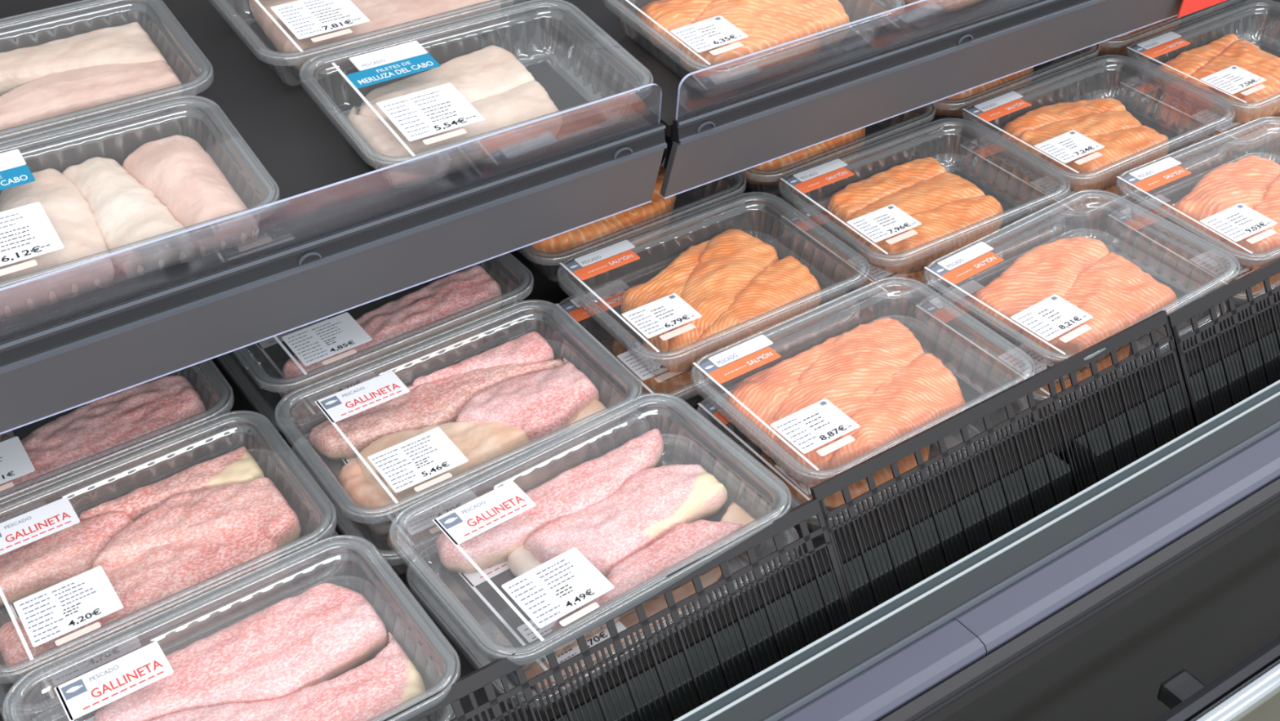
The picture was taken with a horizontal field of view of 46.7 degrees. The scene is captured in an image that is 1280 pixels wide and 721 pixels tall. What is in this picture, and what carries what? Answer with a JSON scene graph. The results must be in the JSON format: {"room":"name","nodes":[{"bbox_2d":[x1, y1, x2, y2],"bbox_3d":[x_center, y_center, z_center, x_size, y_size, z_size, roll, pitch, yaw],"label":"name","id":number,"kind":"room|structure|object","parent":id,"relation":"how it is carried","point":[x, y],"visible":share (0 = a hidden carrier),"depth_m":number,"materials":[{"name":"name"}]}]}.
{"room":"food shop","nodes":[
{"label":"food shop","id":0,"kind":"room"},
{"bbox_2d":[1238,691,1279,720],"bbox_3d":[0.596,0.590,1.682,8.000,0.050,7.000,-23,42,-25],"label":"floor","id":1,"kind":"structure","parent":0,"point":[1269,710],"depth_m":1.83,"materials":[{"name":"stone"}]},
{"bbox_2d":[0,0,1279,720],"bbox_3d":[0.180,-0.237,1.504,2.850,1.500,1.358,-23,42,-25],"label":"refrigerated display case","id":2,"kind":"object","parent":1,"relation":"on","point":[1150,592],"visible":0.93,"depth_m":1.18,"materials":[{"name":"grey"}]},
{"bbox_2d":[0,364,244,523],"bbox_3d":[-0.468,0.088,1.218,0.260,0.045,0.175,-23,42,-25],"label":"tray","id":3,"kind":"object","parent":2,"relation":"on","point":[10,434],"visible":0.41,"depth_m":1.21,"materials":[{"name":"clear plastic"}]},
{"bbox_2d":[0,359,234,497],"bbox_3d":[-0.470,0.054,1.192,0.260,0.045,0.175,-23,42,-25],"label":"tray","id":4,"kind":"object","parent":3,"relation":"on","point":[15,462],"visible":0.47,"depth_m":1.14,"materials":[{"name":"clear plastic"}]},
{"bbox_2d":[0,374,206,517],"bbox_3d":[-0.445,0.065,1.183,0.196,0.032,0.076,-23,42,-25],"label":"fish fillet","id":5,"kind":"object","parent":4,"relation":"in","point":[105,423],"visible":0.96,"depth_m":1.17,"materials":[{"name":"food"}]},
{"bbox_2d":[45,441,192,518],"bbox_3d":[-0.451,0.105,1.203,0.199,0.030,0.061,-29,45,-30],"label":"fish fillet","id":6,"kind":"object","parent":3,"relation":"in","point":[124,482],"visible":0.16,"depth_m":1.20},
{"bbox_2d":[0,448,348,720],"bbox_3d":[-0.361,0.170,1.106,0.260,0.045,0.175,-24,43,-25],"label":"tray","id":7,"kind":"object","parent":2,"relation":"on","point":[59,671],"visible":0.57,"depth_m":1.03,"materials":[{"name":"clear plastic"}]},
{"bbox_2d":[41,563,288,705],"bbox_3d":[-0.344,0.188,1.091,0.198,0.029,0.061,-29,45,-30],"label":"fish fillet","id":8,"kind":"object","parent":7,"relation":"in","point":[216,612],"visible":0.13,"depth_m":1.08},
{"bbox_2d":[0,410,337,690],"bbox_3d":[-0.364,0.138,1.077,0.260,0.045,0.175,-24,43,-25],"label":"tray","id":9,"kind":"object","parent":7,"relation":"on","point":[50,613],"visible":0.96,"depth_m":1.01,"materials":[{"name":"clear plastic"}]},
{"bbox_2d":[0,511,133,606],"bbox_3d":[-0.427,0.144,1.086,0.119,0.025,0.058,-24,43,-25],"label":"fish fillet","id":10,"kind":"object","parent":9,"relation":"in","point":[27,570],"visible":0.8,"depth_m":1.07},
{"bbox_2d":[0,528,280,676],"bbox_3d":[-0.358,0.162,1.060,0.198,0.025,0.065,-24,43,-25],"label":"fish fillet","id":11,"kind":"object","parent":9,"relation":"in","point":[160,572],"visible":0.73,"depth_m":1.05,"materials":[{"name":"food"}]},
{"bbox_2d":[79,445,265,521],"bbox_3d":[-0.357,0.109,1.127,0.146,0.027,0.048,-24,43,-25],"label":"fish fillet","id":12,"kind":"object","parent":9,"relation":"in","point":[237,465],"visible":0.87,"depth_m":1.13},
{"bbox_2d":[92,477,301,568],"bbox_3d":[-0.329,0.123,1.103,0.148,0.032,0.066,-10,38,-10],"label":"fish fillet","id":13,"kind":"object","parent":9,"relation":"in","point":[257,503],"visible":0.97,"depth_m":1.09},
{"bbox_2d":[30,575,448,720],"bbox_3d":[-0.264,0.256,0.990,0.260,0.045,0.175,-24,43,-26],"label":"tray","id":14,"kind":"object","parent":2,"relation":"on","point":[91,718],"visible":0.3,"depth_m":1.03,"materials":[{"name":"clear plastic"}]},
{"bbox_2d":[1,534,460,720],"bbox_3d":[-0.260,0.223,0.963,0.260,0.045,0.175,-24,43,-25],"label":"tray","id":15,"kind":"object","parent":14,"relation":"on","point":[82,695],"visible":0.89,"depth_m":0.95,"materials":[{"name":"clear plastic"}]},
{"bbox_2d":[93,582,387,720],"bbox_3d":[-0.265,0.207,0.990,0.194,0.032,0.078,-24,43,-25],"label":"fish fillet","id":16,"kind":"object","parent":15,"relation":"in","point":[324,632],"visible":0.93,"depth_m":0.99,"materials":[{"name":"food"}]},
{"bbox_2d":[151,631,426,720],"bbox_3d":[-0.239,0.236,0.955,0.204,0.029,0.078,-19,41,-21],"label":"fish fillet","id":17,"kind":"object","parent":15,"relation":"in","point":[389,679],"visible":0.98,"depth_m":0.96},
{"bbox_2d":[0,0,666,434],"bbox_3d":[-0.568,-0.221,1.291,0.921,0.180,0.752,-23,42,-25],"label":"display shelf","id":18,"kind":"object","parent":2,"relation":"attached to","point":[336,237],"visible":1,"depth_m":1.18,"materials":[{"name":"black"}]},
{"bbox_2d":[0,0,213,160],"bbox_3d":[-0.491,-0.220,1.205,0.260,0.066,0.174,-22,42,-24],"label":"tray","id":19,"kind":"object","parent":18,"relation":"on","point":[114,122],"visible":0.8,"depth_m":1.21,"materials":[{"name":"clear plastic"}]},
{"bbox_2d":[0,22,167,96],"bbox_3d":[-0.480,-0.245,1.247,0.148,0.036,0.072,-22,42,-24],"label":"fish fillet","id":20,"kind":"object","parent":19,"relation":"in","point":[129,43],"visible":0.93,"depth_m":1.24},
{"bbox_2d":[0,60,182,146],"bbox_3d":[-0.465,-0.217,1.221,0.165,0.032,0.060,-22,42,-23],"label":"fish fillet","id":21,"kind":"object","parent":19,"relation":"in","point":[52,95],"visible":1,"depth_m":1.21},
{"bbox_2d":[0,94,279,319],"bbox_3d":[-0.409,-0.108,1.089,0.260,0.066,0.174,-22,42,-24],"label":"tray","id":22,"kind":"object","parent":18,"relation":"on","point":[26,231],"visible":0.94,"depth_m":1.04,"materials":[{"name":"clear plastic"}]},
{"bbox_2d":[0,168,114,317],"bbox_3d":[-0.434,-0.092,1.083,0.080,0.043,0.144,-16,40,-17],"label":"fish fillet","id":23,"kind":"object","parent":22,"relation":"in","point":[71,215],"visible":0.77,"depth_m":1.05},
{"bbox_2d":[62,156,195,279],"bbox_3d":[-0.386,-0.112,1.108,0.057,0.043,0.137,-25,43,-27],"label":"fish fillet","id":24,"kind":"object","parent":22,"relation":"in","point":[125,211],"visible":0.95,"depth_m":1.08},
{"bbox_2d":[122,134,258,257],"bbox_3d":[-0.343,-0.130,1.130,0.063,0.045,0.137,-27,44,-28],"label":"fish fillet","id":25,"kind":"object","parent":22,"relation":"in","point":[180,174],"visible":0.91,"depth_m":1.11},
{"bbox_2d":[220,0,514,86],"bbox_3d":[-0.243,-0.321,1.336,0.260,0.065,0.174,-23,42,-25],"label":"tray","id":26,"kind":"object","parent":18,"relation":"on","point":[304,19],"visible":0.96,"depth_m":1.28,"materials":[{"name":"clear plastic"}]},
{"bbox_2d":[248,0,501,74],"bbox_3d":[-0.241,-0.320,1.347,0.207,0.044,0.131,-24,43,-25],"label":"fish fillet","id":27,"kind":"object","parent":26,"relation":"in","point":[381,14],"visible":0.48,"depth_m":1.31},
{"bbox_2d":[298,0,653,190],"bbox_3d":[-0.133,-0.220,1.234,0.260,0.066,0.174,-22,42,-24],"label":"tray","id":28,"kind":"object","parent":18,"relation":"on","point":[425,113],"visible":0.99,"depth_m":1.20,"materials":[{"name":"clear plastic"}]},
{"bbox_2d":[358,44,535,117],"bbox_3d":[-0.163,-0.221,1.246,0.158,0.035,0.070,-28,45,-30],"label":"fish fillet","id":29,"kind":"object","parent":28,"relation":"in","point":[491,70],"visible":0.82,"depth_m":1.25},
{"bbox_2d":[346,80,562,187],"bbox_3d":[-0.145,-0.186,1.208,0.170,0.035,0.089,-15,40,-17],"label":"fish fillet","id":30,"kind":"object","parent":28,"relation":"in","point":[529,100],"visible":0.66,"depth_m":1.19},
{"bbox_2d":[219,263,537,445],"bbox_3d":[-0.237,-0.012,1.336,0.260,0.045,0.175,-24,43,-26],"label":"tray","id":31,"kind":"object","parent":2,"relation":"on","point":[344,384],"visible":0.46,"depth_m":1.27,"materials":[{"name":"clear plastic"}]},
{"bbox_2d":[278,377,298,401],"bbox_3d":[-0.260,-0.022,1.361,0.190,0.028,0.053,-31,46,-32],"label":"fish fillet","id":32,"kind":"object","parent":31,"relation":"in","point":[285,388],"visible":0.04,"depth_m":1.30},
{"bbox_2d":[241,252,533,406],"bbox_3d":[-0.238,-0.046,1.310,0.260,0.045,0.175,-24,43,-26],"label":"tray","id":33,"kind":"object","parent":31,"relation":"on","point":[340,332],"visible":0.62,"depth_m":1.25,"materials":[{"name":"clear plastic"}]},
{"bbox_2d":[282,264,502,394],"bbox_3d":[-0.214,-0.028,1.293,0.212,0.032,0.054,-28,44,-29],"label":"fish fillet","id":34,"kind":"object","parent":33,"relation":"in","point":[469,286],"visible":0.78,"depth_m":1.29,"materials":[{"name":"food"}]},
{"bbox_2d":[293,325,484,431],"bbox_3d":[-0.220,0.005,1.321,0.200,0.030,0.062,-28,45,-30],"label":"fish fillet","id":35,"kind":"object","parent":31,"relation":"in","point":[466,344],"visible":0.3,"depth_m":1.32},
{"bbox_2d":[289,338,649,575],"bbox_3d":[-0.136,0.080,1.212,0.260,0.045,0.175,-24,43,-26],"label":"tray","id":36,"kind":"object","parent":2,"relation":"on","point":[420,509],"visible":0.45,"depth_m":1.13,"materials":[{"name":"clear plastic"}]},
{"bbox_2d":[274,299,642,535],"bbox_3d":[-0.142,0.047,1.186,0.260,0.045,0.175,-23,42,-25],"label":"tray","id":37,"kind":"object","parent":36,"relation":"on","point":[405,464],"visible":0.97,"depth_m":1.13,"materials":[{"name":"clear plastic"}]},
{"bbox_2d":[337,459,399,515],"bbox_3d":[-0.212,0.098,1.140,0.029,0.020,0.066,-23,42,-25],"label":"fish fillet","id":38,"kind":"object","parent":37,"relation":"in","point":[362,491],"visible":0.75,"depth_m":1.13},
{"bbox_2d":[308,359,564,460],"bbox_3d":[-0.163,0.033,1.218,0.217,0.024,0.057,-23,42,-25],"label":"fish fillet","id":39,"kind":"object","parent":37,"relation":"in","point":[441,401],"visible":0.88,"depth_m":1.20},
{"bbox_2d":[355,421,529,508],"bbox_3d":[-0.156,0.071,1.167,0.134,0.026,0.072,-23,42,-25],"label":"fish fillet","id":40,"kind":"object","parent":37,"relation":"in","point":[480,442],"visible":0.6,"depth_m":1.16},
{"bbox_2d":[406,331,554,390],"bbox_3d":[-0.143,0.015,1.237,0.156,0.028,0.035,-23,42,-25],"label":"fish fillet","id":41,"kind":"object","parent":37,"relation":"in","point":[531,347],"visible":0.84,"depth_m":1.24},
{"bbox_2d":[455,357,599,450],"bbox_3d":[-0.091,0.039,1.201,0.116,0.032,0.077,-23,42,-25],"label":"fish fillet","id":42,"kind":"object","parent":37,"relation":"in","point":[543,402],"visible":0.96,"depth_m":1.19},
{"bbox_2d":[562,399,612,438],"bbox_3d":[-0.045,0.049,1.201,0.028,0.013,0.059,21,43,27],"label":"fish fillet","id":43,"kind":"object","parent":37,"relation":"in","point":[595,406],"visible":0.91,"depth_m":1.20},
{"bbox_2d":[386,435,587,560],"bbox_3d":[-0.119,0.098,1.197,0.198,0.030,0.061,-29,45,-31],"label":"fish fillet","id":44,"kind":"object","parent":36,"relation":"in","point":[526,480],"visible":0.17,"depth_m":1.19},
{"bbox_2d":[406,433,799,713],"bbox_3d":[-0.026,0.159,1.104,0.260,0.045,0.175,-25,43,-27],"label":"tray","id":45,"kind":"object","parent":2,"relation":"on","point":[473,580],"visible":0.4,"depth_m":1.04,"materials":[{"name":"clear plastic"}]},
{"bbox_2d":[493,622,513,648],"bbox_3d":[-0.049,0.149,1.129,0.190,0.028,0.053,-32,47,-33],"label":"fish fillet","id":46,"kind":"object","parent":45,"relation":"in","point":[500,637],"visible":0.05,"depth_m":1.07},
{"bbox_2d":[388,392,791,671],"bbox_3d":[-0.034,0.126,1.079,0.260,0.045,0.175,-25,43,-27],"label":"tray","id":47,"kind":"object","parent":45,"relation":"on","point":[551,590],"visible":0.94,"depth_m":1.03,"materials":[{"name":"clear plastic"}]},
{"bbox_2d":[507,545,541,577],"bbox_3d":[-0.080,0.146,1.077,0.030,0.013,0.039,-25,43,-27],"label":"fish fillet","id":48,"kind":"object","parent":47,"relation":"in","point":[520,560],"visible":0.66,"depth_m":1.07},
{"bbox_2d":[435,428,663,573],"bbox_3d":[-0.056,0.107,1.113,0.208,0.029,0.047,-25,43,-27],"label":"fish fillet","id":49,"kind":"object","parent":47,"relation":"in","point":[581,486],"visible":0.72,"depth_m":1.10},
{"bbox_2d":[524,463,727,577],"bbox_3d":[-0.007,0.117,1.098,0.153,0.028,0.066,-28,45,-30],"label":"fish fillet","id":50,"kind":"object","parent":47,"relation":"in","point":[652,502],"visible":0.93,"depth_m":1.09,"materials":[{"name":"food"}]},
{"bbox_2d":[551,519,746,657],"bbox_3d":[0.000,0.152,1.054,0.176,0.027,0.038,-25,43,-27],"label":"fish fillet","id":51,"kind":"object","parent":47,"relation":"in","point":[685,540],"visible":0.62,"depth_m":1.05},
{"bbox_2d":[720,502,758,531],"bbox_3d":[0.070,0.120,1.104,0.024,0.013,0.031,-25,43,-27],"label":"fish fillet","id":52,"kind":"object","parent":47,"relation":"in","point":[735,513],"visible":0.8,"depth_m":1.10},
{"bbox_2d":[523,561,727,693],"bbox_3d":[-0.008,0.178,1.091,0.199,0.027,0.061,-30,46,-31],"label":"fish fillet","id":53,"kind":"object","parent":45,"relation":"in","point":[659,604],"visible":0.09,"depth_m":1.07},
{"bbox_2d":[377,497,853,720],"bbox_3d":[-0.020,0.225,0.999,0.396,0.103,0.063,-23,42,-25],"label":"grille","id":54,"kind":"object","parent":2,"relation":"attached to","point":[418,710],"visible":0.89,"depth_m":1.01,"materials":[{"name":"black"}]},
{"bbox_2d":[515,119,746,281],"bbox_3d":[-0.035,-0.154,1.441,0.241,0.045,0.177,-23,42,-25],"label":"tray","id":55,"kind":"object","parent":2,"relation":"in","point":[685,203],"visible":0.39,"depth_m":1.45,"materials":[{"name":"clear plastic"}]},
{"bbox_2d":[523,165,675,266],"bbox_3d":[-0.043,-0.150,1.437,0.174,0.040,0.129,-23,42,-25],"label":"slice","id":56,"kind":"object","parent":55,"relation":"on","point":[568,240],"visible":0.17,"depth_m":1.39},
{"bbox_2d":[552,230,860,421],"bbox_3d":[0.060,-0.029,1.345,0.241,0.045,0.177,-23,42,-25],"label":"tray","id":57,"kind":"object","parent":2,"relation":"on","point":[579,314],"visible":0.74,"depth_m":1.31,"materials":[{"name":"clear plastic"}]},
{"bbox_2d":[611,337,768,397],"bbox_3d":[0.049,-0.020,1.342,0.155,0.030,0.118,-23,42,-25],"label":"slice","id":58,"kind":"object","parent":57,"relation":"in","point":[665,386],"visible":0.06,"depth_m":1.29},
{"bbox_2d":[556,191,870,380],"bbox_3d":[0.065,-0.064,1.320,0.241,0.045,0.177,-23,42,-24],"label":"tray","id":59,"kind":"object","parent":57,"relation":"on","point":[669,312],"visible":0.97,"depth_m":1.28,"materials":[{"name":"clear plastic"}]},
{"bbox_2d":[621,240,710,368],"bbox_3d":[0.021,-0.062,1.330,0.067,0.027,0.190,9,39,14],"label":"slice","id":60,"kind":"object","parent":59,"relation":"in","point":[672,279],"visible":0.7,"depth_m":1.32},
{"bbox_2d":[666,228,778,372],"bbox_3d":[0.070,-0.057,1.318,0.072,0.032,0.203,12,40,17],"label":"slice","id":61,"kind":"object","parent":59,"relation":"in","point":[732,258],"visible":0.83,"depth_m":1.32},
{"bbox_2d":[689,255,821,371],"bbox_3d":[0.096,-0.042,1.297,0.167,0.032,0.060,-31,46,-32],"label":"slice","id":62,"kind":"object","parent":59,"relation":"in","point":[787,280],"visible":0.98,"depth_m":1.29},
{"bbox_2d":[728,106,935,199],"bbox_3d":[0.168,-0.241,1.545,0.241,0.045,0.177,-23,42,-25],"label":"tray","id":63,"kind":"object","parent":2,"relation":"on","point":[873,133],"visible":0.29,"depth_m":1.55,"materials":[{"name":"clear plastic"}]},
{"bbox_2d":[733,126,866,186],"bbox_3d":[0.160,-0.237,1.540,0.175,0.040,0.129,-23,42,-25],"label":"slice","id":64,"kind":"object","parent":63,"relation":"on","point":[773,180],"visible":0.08,"depth_m":1.49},
{"bbox_2d":[511,0,1182,199],"bbox_3d":[0.434,-0.632,1.821,1.473,0.192,0.752,-23,42,-25],"label":"display shelf","id":65,"kind":"object","parent":2,"relation":"attached to","point":[908,67],"visible":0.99,"depth_m":1.37,"materials":[{"name":"black"}]},
{"bbox_2d":[602,0,905,97],"bbox_3d":[0.104,-0.314,1.355,0.242,0.065,0.176,-24,43,-26],"label":"tray","id":66,"kind":"object","parent":65,"relation":"on","point":[701,36],"visible":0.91,"depth_m":1.30,"materials":[{"name":"clear plastic"}]},
{"bbox_2d":[635,0,714,57],"bbox_3d":[0.046,-0.332,1.387,0.062,0.033,0.151,18,42,24],"label":"slice","id":67,"kind":"object","parent":66,"relation":"in","point":[671,15],"visible":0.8,"depth_m":1.34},
{"bbox_2d":[678,0,849,81],"bbox_3d":[0.102,-0.314,1.369,0.188,0.041,0.120,-24,43,-26],"label":"fish fillet","id":68,"kind":"object","parent":66,"relation":"in","point":[767,24],"visible":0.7,"depth_m":1.34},
{"bbox_2d":[875,0,1008,28],"bbox_3d":[0.310,-0.398,1.464,0.242,0.065,0.176,-23,42,-25],"label":"tray","id":69,"kind":"object","parent":65,"relation":"on","point":[911,15],"visible":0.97,"depth_m":1.42,"materials":[{"name":"clear plastic"}]},
{"bbox_2d":[891,0,984,11],"bbox_3d":[0.299,-0.389,1.467,0.156,0.038,0.117,-28,45,-30],"label":"slice","id":70,"kind":"object","parent":69,"relation":"in","point":[931,5],"visible":0.96,"depth_m":1.42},
{"bbox_2d":[1177,0,1226,17],"bbox_3d":[0.611,-0.402,1.585,0.087,0.058,0.008,-23,42,-25],"label":"price card","id":71,"kind":"object","parent":65,"relation":"attached to","point":[1188,6],"visible":1,"depth_m":1.59,"materials":[{"name":"red"}]},
{"bbox_2d":[695,315,1031,537],"bbox_3d":[0.184,0.056,1.228,0.242,0.045,0.177,-24,43,-25],"label":"tray","id":72,"kind":"object","parent":2,"relation":"on","point":[710,406],"visible":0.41,"depth_m":1.19,"materials":[{"name":"clear plastic"}]},
{"bbox_2d":[758,444,929,509],"bbox_3d":[0.173,0.066,1.226,0.155,0.029,0.118,-24,43,-25],"label":"slice","id":73,"kind":"object","parent":72,"relation":"in","point":[836,500],"visible":0.13,"depth_m":1.18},
{"bbox_2d":[690,276,1035,494],"bbox_3d":[0.179,0.023,1.201,0.242,0.045,0.177,-23,42,-25],"label":"tray","id":74,"kind":"object","parent":72,"relation":"on","point":[818,424],"visible":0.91,"depth_m":1.15,"materials":[{"name":"clear plastic"}]},
{"bbox_2d":[724,331,848,459],"bbox_3d":[0.132,0.008,1.233,0.068,0.029,0.198,20,43,26],"label":"slice","id":75,"kind":"object","parent":74,"relation":"in","point":[763,393],"visible":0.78,"depth_m":1.19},
{"bbox_2d":[772,317,924,488],"bbox_3d":[0.168,0.025,1.206,0.083,0.033,0.211,22,44,28],"label":"salmon fillet","id":76,"kind":"object","parent":74,"relation":"in","point":[866,357],"visible":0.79,"depth_m":1.20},
{"bbox_2d":[828,352,965,478],"bbox_3d":[0.193,0.044,1.180,0.161,0.033,0.073,-23,42,-25],"label":"salmon fillet","id":77,"kind":"object","parent":74,"relation":"in","point":[922,390],"visible":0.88,"depth_m":1.17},
{"bbox_2d":[779,153,1066,318],"bbox_3d":[0.274,-0.119,1.450,0.241,0.045,0.177,-23,42,-24],"label":"tray","id":78,"kind":"object","parent":2,"relation":"on","point":[882,273],"visible":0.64,"depth_m":1.42,"materials":[{"name":"clear plastic"}]},
{"bbox_2d":[831,246,976,300],"bbox_3d":[0.263,-0.109,1.448,0.155,0.029,0.118,-23,42,-24],"label":"slice","id":79,"kind":"object","parent":78,"relation":"in","point":[900,285],"visible":0.11,"depth_m":1.40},
{"bbox_2d":[777,117,1070,283],"bbox_3d":[0.270,-0.151,1.423,0.241,0.045,0.177,-22,42,-24],"label":"tray","id":80,"kind":"object","parent":78,"relation":"on","point":[890,220],"visible":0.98,"depth_m":1.41,"materials":[{"name":"clear plastic"}]},
{"bbox_2d":[826,156,946,232],"bbox_3d":[0.242,-0.167,1.455,0.142,0.028,0.050,-22,42,-24],"label":"slice","id":81,"kind":"object","parent":80,"relation":"in","point":[856,196],"visible":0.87,"depth_m":1.44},
{"bbox_2d":[844,172,985,258],"bbox_3d":[0.260,-0.142,1.421,0.151,0.030,0.062,-22,42,-24],"label":"slice","id":82,"kind":"object","parent":80,"relation":"in","point":[939,190],"visible":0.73,"depth_m":1.42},
{"bbox_2d":[866,195,1003,274],"bbox_3d":[0.280,-0.121,1.390,0.150,0.033,0.052,-22,42,-24],"label":"slice","id":83,"kind":"object","parent":80,"relation":"in","point":[944,220],"visible":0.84,"depth_m":1.37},
{"bbox_2d":[809,310,1195,618],"bbox_3d":[0.298,0.080,1.165,0.375,0.103,0.063,-23,42,-25],"label":"grille","id":84,"kind":"object","parent":2,"relation":"attached to","point":[890,456],"visible":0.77,"depth_m":1.16,"materials":[{"name":"black"}]},
{"bbox_2d":[911,46,1100,128],"bbox_3d":[0.369,-0.328,1.648,0.241,0.045,0.177,-23,42,-25],"label":"tray","id":85,"kind":"object","parent":2,"relation":"on","point":[1039,71],"visible":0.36,"depth_m":1.64,"materials":[{"name":"clear plastic"}]},
{"bbox_2d":[915,66,1033,116],"bbox_3d":[0.361,-0.324,1.644,0.175,0.040,0.130,-23,42,-25],"label":"slice","id":86,"kind":"object","parent":85,"relation":"on","point":[955,109],"visible":0.07,"depth_m":1.59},
{"bbox_2d":[914,228,1226,422],"bbox_3d":[0.383,-0.030,1.330,0.241,0.045,0.177,-24,43,-26],"label":"tray","id":87,"kind":"object","parent":2,"relation":"on","point":[971,286],"visible":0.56,"depth_m":1.31,"materials":[{"name":"clear plastic"}]},
{"bbox_2d":[970,332,1129,398],"bbox_3d":[0.371,-0.020,1.327,0.154,0.030,0.118,-24,43,-26],"label":"slice","id":88,"kind":"object","parent":87,"relation":"in","point":[1123,353],"visible":0.07,"depth_m":1.29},
{"bbox_2d":[923,189,1240,383],"bbox_3d":[0.385,-0.064,1.304,0.241,0.045,0.177,-25,43,-27],"label":"tray","id":89,"kind":"object","parent":87,"relation":"on","point":[1053,316],"visible":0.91,"depth_m":1.28,"materials":[{"name":"clear plastic"}]},
{"bbox_2d":[971,236,1109,336],"bbox_3d":[0.362,-0.072,1.327,0.070,0.028,0.159,28,47,33],"label":"slice","id":90,"kind":"object","parent":89,"relation":"in","point":[1046,270],"visible":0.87,"depth_m":1.31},
{"bbox_2d":[1022,251,1177,370],"bbox_3d":[0.395,-0.046,1.288,0.151,0.032,0.090,-25,43,-27],"label":"slice","id":91,"kind":"object","parent":89,"relation":"in","point":[1113,290],"visible":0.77,"depth_m":1.27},
{"bbox_2d":[958,88,1227,238],"bbox_3d":[0.470,-0.203,1.551,0.241,0.045,0.177,-23,42,-25],"label":"tray","id":92,"kind":"object","parent":2,"relation":"on","point":[1046,181],"visible":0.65,"depth_m":1.51,"materials":[{"name":"clear plastic"}]},
{"bbox_2d":[1006,168,1143,221],"bbox_3d":[0.458,-0.194,1.548,0.154,0.029,0.118,-23,42,-25],"label":"slice","id":93,"kind":"object","parent":92,"relation":"in","point":[1092,200],"visible":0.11,"depth_m":1.50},
{"bbox_2d":[961,54,1235,202],"bbox_3d":[0.467,-0.236,1.524,0.241,0.045,0.177,-23,42,-25],"label":"tray","id":94,"kind":"object","parent":92,"relation":"on","point":[1071,145],"visible":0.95,"depth_m":1.51,"materials":[{"name":"clear plastic"}]},
{"bbox_2d":[1000,97,1125,151],"bbox_3d":[0.443,-0.254,1.559,0.144,0.027,0.050,-13,39,-14],"label":"slice","id":95,"kind":"object","parent":94,"relation":"in","point":[1036,118],"visible":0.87,"depth_m":1.55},
{"bbox_2d":[1015,110,1142,168],"bbox_3d":[0.452,-0.232,1.527,0.138,0.031,0.053,-12,39,-13],"label":"slice","id":96,"kind":"object","parent":94,"relation":"in","point":[1106,122],"visible":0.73,"depth_m":1.52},
{"bbox_2d":[1040,124,1168,195],"bbox_3d":[0.470,-0.210,1.497,0.128,0.032,0.071,-23,42,-25],"label":"slice","id":97,"kind":"object","parent":94,"relation":"in","point":[1118,144],"visible":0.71,"depth_m":1.47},
{"bbox_2d":[1074,0,1230,66],"bbox_3d":[0.570,-0.415,1.751,0.241,0.045,0.177,-23,42,-25],"label":"tray","id":98,"kind":"object","parent":2,"relation":"on","point":[1188,18],"visible":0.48,"depth_m":1.74,"materials":[{"name":"clear plastic"}]},
{"bbox_2d":[1077,15,1181,55],"bbox_3d":[0.562,-0.411,1.747,0.175,0.039,0.130,-23,42,-25],"label":"slice","id":99,"kind":"object","parent":98,"relation":"on","point":[1108,47],"visible":0.13,"depth_m":1.70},
{"bbox_2d":[1106,152,1279,320],"bbox_3d":[0.589,-0.118,1.435,0.241,0.045,0.177,-22,42,-24],"label":"tray","id":100,"kind":"object","parent":2,"relation":"on","point":[1214,258],"visible":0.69,"depth_m":1.40,"materials":[{"name":"clear plastic"}]},
{"bbox_2d":[1115,115,1279,280],"bbox_3d":[0.588,-0.150,1.407,0.241,0.045,0.177,-22,42,-24],"label":"tray","id":101,"kind":"object","parent":100,"relation":"on","point":[1237,222],"visible":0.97,"depth_m":1.38,"materials":[{"name":"clear plastic"}]},
{"bbox_2d":[1168,155,1279,248],"bbox_3d":[0.572,-0.159,1.428,0.075,0.029,0.156,28,47,33],"label":"slice","id":102,"kind":"object","parent":101,"relation":"in","point":[1245,180],"visible":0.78,"depth_m":1.41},
{"bbox_2d":[1222,173,1279,270],"bbox_3d":[0.605,-0.131,1.390,0.071,0.030,0.158,26,45,31],"label":"slice","id":103,"kind":"object","parent":101,"relation":"in","point":[1268,206],"visible":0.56,"depth_m":1.35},
{"bbox_2d":[1157,240,1279,301],"bbox_3d":[0.576,-0.109,1.432,0.155,0.031,0.118,-22,42,-24],"label":"slice","id":104,"kind":"object","parent":100,"relation":"in","point":[1188,285],"visible":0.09,"depth_m":1.40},
{"bbox_2d":[1119,33,1279,165],"bbox_3d":[0.669,-0.287,1.650,0.241,0.045,0.177,-23,42,-25],"label":"tray","id":105,"kind":"object","parent":2,"relation":"on","point":[1148,86],"visible":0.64,"depth_m":1.59,"materials":[{"name":"clear plastic"}]},
{"bbox_2d":[1125,0,1279,132],"bbox_3d":[0.668,-0.321,1.624,0.241,0.045,0.177,-23,42,-25],"label":"tray","id":106,"kind":"object","parent":105,"relation":"on","point":[1233,79],"visible":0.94,"depth_m":1.59,"materials":[{"name":"clear plastic"}]},
{"bbox_2d":[1152,33,1239,97],"bbox_3d":[0.625,-0.335,1.657,0.143,0.027,0.046,-32,46,-33],"label":"slice","id":107,"kind":"object","parent":106,"relation":"in","point":[1188,62],"visible":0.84,"depth_m":1.63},
{"bbox_2d":[1182,39,1279,124],"bbox_3d":[0.656,-0.305,1.612,0.136,0.031,0.119,-23,42,-25],"label":"slice","id":108,"kind":"object","parent":106,"relation":"in","point":[1242,53],"visible":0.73,"depth_m":1.59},
{"bbox_2d":[1163,102,1279,152],"bbox_3d":[0.657,-0.278,1.647,0.155,0.031,0.118,-23,42,-25],"label":"slice","id":109,"kind":"object","parent":105,"relation":"in","point":[1213,144],"visible":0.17,"depth_m":1.60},
{"bbox_2d":[1167,257,1279,426],"bbox_3d":[0.642,-0.063,1.339,0.448,0.103,0.063,-23,42,-25],"label":"grille","id":110,"kind":"object","parent":2,"relation":"attached to","point":[1263,273],"visible":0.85,"depth_m":1.26,"materials":[{"name":"black"}]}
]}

